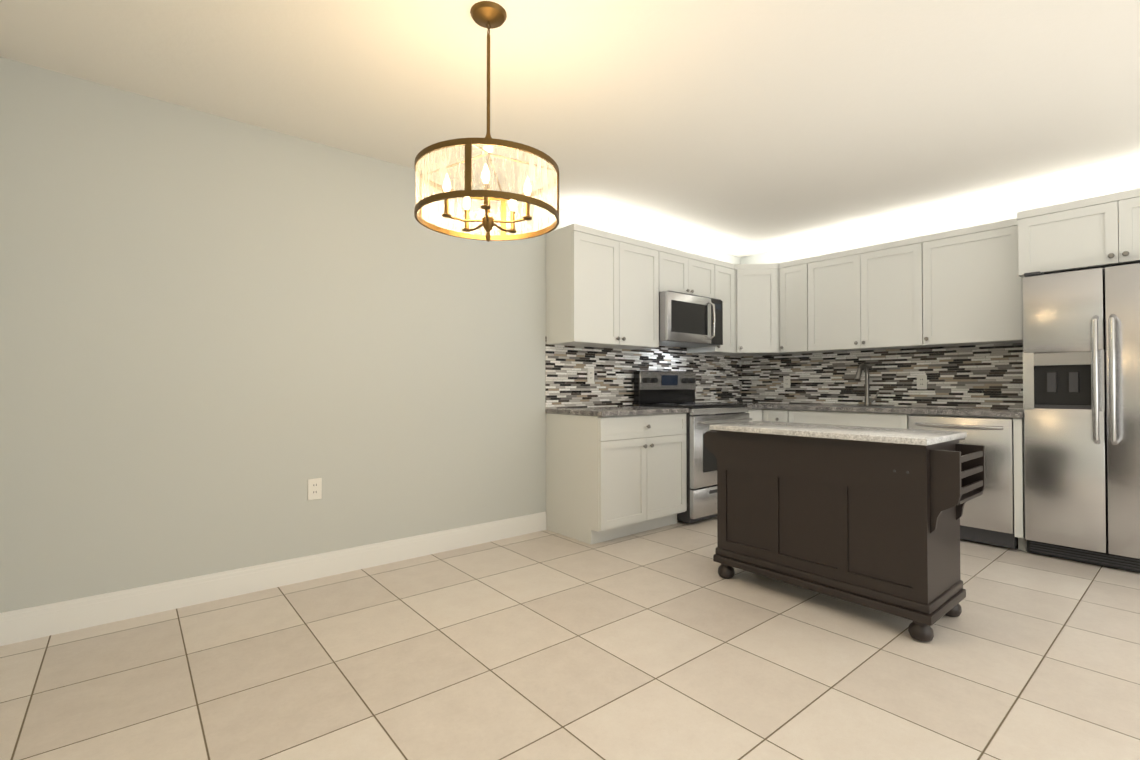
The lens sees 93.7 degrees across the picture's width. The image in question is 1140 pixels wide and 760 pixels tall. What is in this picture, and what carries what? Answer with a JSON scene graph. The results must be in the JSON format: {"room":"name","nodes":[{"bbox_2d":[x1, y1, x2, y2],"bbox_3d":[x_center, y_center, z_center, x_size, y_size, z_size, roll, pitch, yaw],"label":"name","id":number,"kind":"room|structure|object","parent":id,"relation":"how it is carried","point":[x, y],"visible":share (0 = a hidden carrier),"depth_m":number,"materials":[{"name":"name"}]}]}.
{"room":"kitchen","nodes":[
{"label":"kitchen","id":0,"kind":"room"},
{"bbox_2d":[0,57,740,612],"bbox_3d":[-0.344,-0.102,3.943,5.724,2.430,0.120,1,-1,-40],"label":"wall","id":1,"kind":"structure","parent":0,"point":[222,339],"depth_m":2.72,"materials":[{"name":"grey paint"}]},
{"bbox_2d":[0,512,545,645],"bbox_3d":[-1.292,1.035,3.058,2.886,0.132,0.014,1,-1,-40],"label":"baseboard","id":2,"kind":"structure","parent":1,"relation":"attached to","point":[26,624],"depth_m":2.71,"materials":[{"name":"white wood"}]},
{"bbox_2d":[308,478,321,499],"bbox_3d":[-1.416,0.605,2.965,0.072,0.116,0.008,1,-1,-40],"label":"outlet","id":3,"kind":"object","parent":1,"relation":"attached to","point":[314,488],"visible":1,"depth_m":2.96,"materials":[{"name":"white plastic"}]},
{"bbox_2d":[546,224,661,349],"bbox_3d":[0.271,-0.681,4.168,0.902,0.832,0.322,1,-1,-40],"label":"upper cabinet","id":4,"kind":"object","parent":1,"relation":"attached to","point":[604,289],"depth_m":3.97,"materials":[{"name":"white wood"}]},
{"bbox_2d":[545,336,741,413],"bbox_3d":[0.815,-0.026,4.816,2.583,0.580,0.010,1,-1,-40],"label":"backsplash","id":5,"kind":"structure","parent":1,"relation":"attached to","point":[718,379],"depth_m":4.48,"materials":[{"name":"tile"}]},
{"bbox_2d":[587,369,593,382],"bbox_3d":[0.167,-0.033,4.268,0.072,0.116,0.008,1,-1,-40],"label":"outlet","id":6,"kind":"object","parent":5,"relation":"attached to","point":[590,375],"visible":1,"depth_m":4.26,"materials":[{"name":"white plastic"}]},
{"bbox_2d":[662,246,717,298],"bbox_3d":[0.911,-0.901,4.699,0.758,0.377,0.322,1,-1,-40],"label":"upper cabinet","id":7,"kind":"object","parent":1,"relation":"attached to","point":[682,272],"depth_m":4.58,"materials":[{"name":"white wood"}]},
{"bbox_2d":[659,290,722,347],"bbox_3d":[0.959,-0.511,4.638,0.752,0.405,0.468,1,-1,-40],"label":"microwave","id":8,"kind":"object","parent":7,"relation":"attached to","point":[688,320],"visible":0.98,"depth_m":4.46,"materials":[{"name":"silver metal"}]},
{"bbox_2d":[687,260,733,353],"bbox_3d":[1.321,-0.669,5.034,0.304,0.832,0.322,1,-1,-40],"label":"upper cabinet","id":9,"kind":"object","parent":1,"relation":"attached to","point":[725,270],"depth_m":4.95,"materials":[{"name":"white wood"}]},
{"bbox_2d":[707,263,790,356],"bbox_3d":[1.766,-0.667,5.217,0.608,0.832,0.608,1,-1,-40],"label":"upper cabinet","id":10,"kind":"object","parent":1,"relation":"attached to","point":[756,309],"visible":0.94,"depth_m":4.99,"materials":[{"name":"white wood"}]},
{"bbox_2d":[0,516,1139,759],"bbox_3d":[1.615,1.132,1.556,5.724,0.100,6.270,1,-1,-40],"label":"floor","id":11,"kind":"structure","parent":0,"point":[666,642],"depth_m":2.02,"materials":[{"name":"tile"}]},
{"bbox_2d":[546,406,688,544],"bbox_3d":[0.365,0.664,4.032,0.912,0.900,0.624,1,-1,-40],"label":"base cabinet","id":12,"kind":"object","parent":11,"relation":"on","point":[613,472],"visible":1,"depth_m":3.77,"materials":[{"name":"white painted wood"},{"name":"brushed nickel"}]},
{"bbox_2d":[634,370,751,523],"bbox_3d":[1.053,0.520,4.520,0.760,1.200,0.688,1,-1,-40],"label":"range","id":13,"kind":"object","parent":11,"relation":"on","point":[667,389],"visible":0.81,"depth_m":4.22,"materials":[{"name":"grey metal"}]},
{"bbox_2d":[745,406,770,421],"bbox_3d":[1.448,0.692,4.903,0.325,0.865,0.659,1,-1,-40],"label":"base cabinet","id":14,"kind":"object","parent":11,"relation":"on","point":[757,413],"depth_m":4.74,"materials":[{"name":"white wood"}]},
{"bbox_2d":[771,410,778,421],"bbox_3d":[2.054,0.692,4.860,0.596,0.865,0.295,1,-1,-40],"label":"base cabinet","id":15,"kind":"object","parent":11,"relation":"on","point":[774,413],"depth_m":4.71,"materials":[{"name":"white wood"}]},
{"bbox_2d":[704,421,984,641],"bbox_3d":[1.315,0.672,2.744,0.540,0.851,1.243,1,-1,-40],"label":"kitchen island","id":16,"kind":"object","parent":11,"relation":"on","point":[866,516],"visible":1,"depth_m":2.45,"materials":[{"name":"black wood"}]},
{"bbox_2d":[779,410,938,428],"bbox_3d":[2.382,0.687,4.463,0.596,0.865,0.976,1,-1,-40],"label":"base cabinet","id":17,"kind":"object","parent":11,"relation":"on","point":[876,416],"depth_m":4.24,"materials":[{"name":"white wood"}]},
{"bbox_2d":[739,402,1023,417],"bbox_3d":[2.335,0.237,4.501,0.611,0.035,2.398,1,-1,-40],"label":"countertop","id":18,"kind":"structure","parent":17,"relation":"on","point":[955,412],"depth_m":4.00,"materials":[{"name":"grey stone"}]},
{"bbox_2d":[854,363,878,405],"bbox_3d":[2.505,0.038,4.516,0.242,0.361,0.118,1,-1,-40],"label":"faucet","id":19,"kind":"object","parent":18,"relation":"on","point":[868,400],"visible":0.96,"depth_m":4.58,"materials":[{"name":"silver metal"}]},
{"bbox_2d":[908,415,1017,548],"bbox_3d":[2.862,0.684,3.833,0.648,0.855,0.594,1,-1,-40],"label":"dishwasher","id":20,"kind":"object","parent":11,"relation":"on","point":[987,517],"visible":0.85,"depth_m":3.52,"materials":[{"name":"grey metal"}]},
{"bbox_2d":[1022,263,1139,571],"bbox_3d":[3.365,0.206,3.207,0.658,1.775,0.910,1,-1,-40],"label":"refrigerator","id":21,"kind":"object","parent":11,"relation":"on","point":[1081,368],"visible":1,"depth_m":3.18,"materials":[{"name":"grey metal"}]},
{"bbox_2d":[0,0,1139,257],"bbox_3d":[1.615,-1.398,1.589,5.724,0.100,6.270,1,-1,-40],"label":"ceiling","id":22,"kind":"structure","parent":0,"point":[740,128],"depth_m":2.45,"materials":[{"name":"white paint"}]},
{"bbox_2d":[414,1,558,241],"bbox_3d":[-0.298,-0.923,1.954,0.518,0.840,0.518,1,-1,-40],"label":"chandelier","id":23,"kind":"object","parent":22,"relation":"hanging from","point":[488,15],"visible":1,"depth_m":1.84,"materials":[{"name":"beige glass"}]},
{"bbox_2d":[741,174,1139,263],"bbox_3d":[3.813,-0.111,3.311,0.120,2.430,6.150,1,-1,-40],"label":"wall","id":24,"kind":"structure","parent":0,"point":[1002,211],"depth_m":4.24,"materials":[{"name":"grey paint"}]},
{"bbox_2d":[779,260,810,353],"bbox_3d":[2.176,-0.671,4.947,0.321,0.832,0.322,1,-1,-40],"label":"upper cabinet","id":25,"kind":"object","parent":24,"relation":"attached to","point":[789,271],"depth_m":4.90,"materials":[{"name":"white wood"}]},
{"bbox_2d":[799,238,910,352],"bbox_3d":[2.526,-0.676,4.523,0.321,0.832,1.010,1,-1,-40],"label":"upper cabinet","id":26,"kind":"object","parent":24,"relation":"attached to","point":[859,299],"depth_m":4.44,"materials":[{"name":"white wood"}]},
{"bbox_2d":[741,343,1022,408],"bbox_3d":[2.575,-0.028,4.706,0.010,0.580,2.400,1,-1,-40],"label":"backsplash","id":27,"kind":"structure","parent":24,"relation":"attached to","point":[990,376],"depth_m":4.49,"materials":[{"name":"tile"}]},
{"bbox_2d":[783,376,789,387],"bbox_3d":[2.125,0.019,5.236,0.008,0.116,0.072,1,-1,-40],"label":"outlet","id":28,"kind":"object","parent":27,"relation":"attached to","point":[786,381],"visible":1,"depth_m":5.24,"materials":[{"name":"white plastic"}]},
{"bbox_2d":[917,375,926,388],"bbox_3d":[2.861,0.018,4.345,0.008,0.116,0.072,1,-1,-40],"label":"outlet","id":29,"kind":"object","parent":27,"relation":"attached to","point":[921,381],"visible":1,"depth_m":4.34,"materials":[{"name":"white plastic"}]},
{"bbox_2d":[911,219,1022,347],"bbox_3d":[2.981,-0.683,3.973,0.321,0.832,0.649,1,-1,-40],"label":"upper cabinet","id":30,"kind":"object","parent":24,"relation":"attached to","point":[961,287],"depth_m":3.87,"materials":[{"name":"white wood"}]},
{"bbox_2d":[1015,188,1139,279],"bbox_3d":[3.428,-0.899,3.313,0.476,0.417,0.928,1,-1,-40],"label":"upper cabinet","id":31,"kind":"object","parent":24,"relation":"attached to","point":[1103,231],"depth_m":3.29,"materials":[{"name":"white wood"}]}
]}

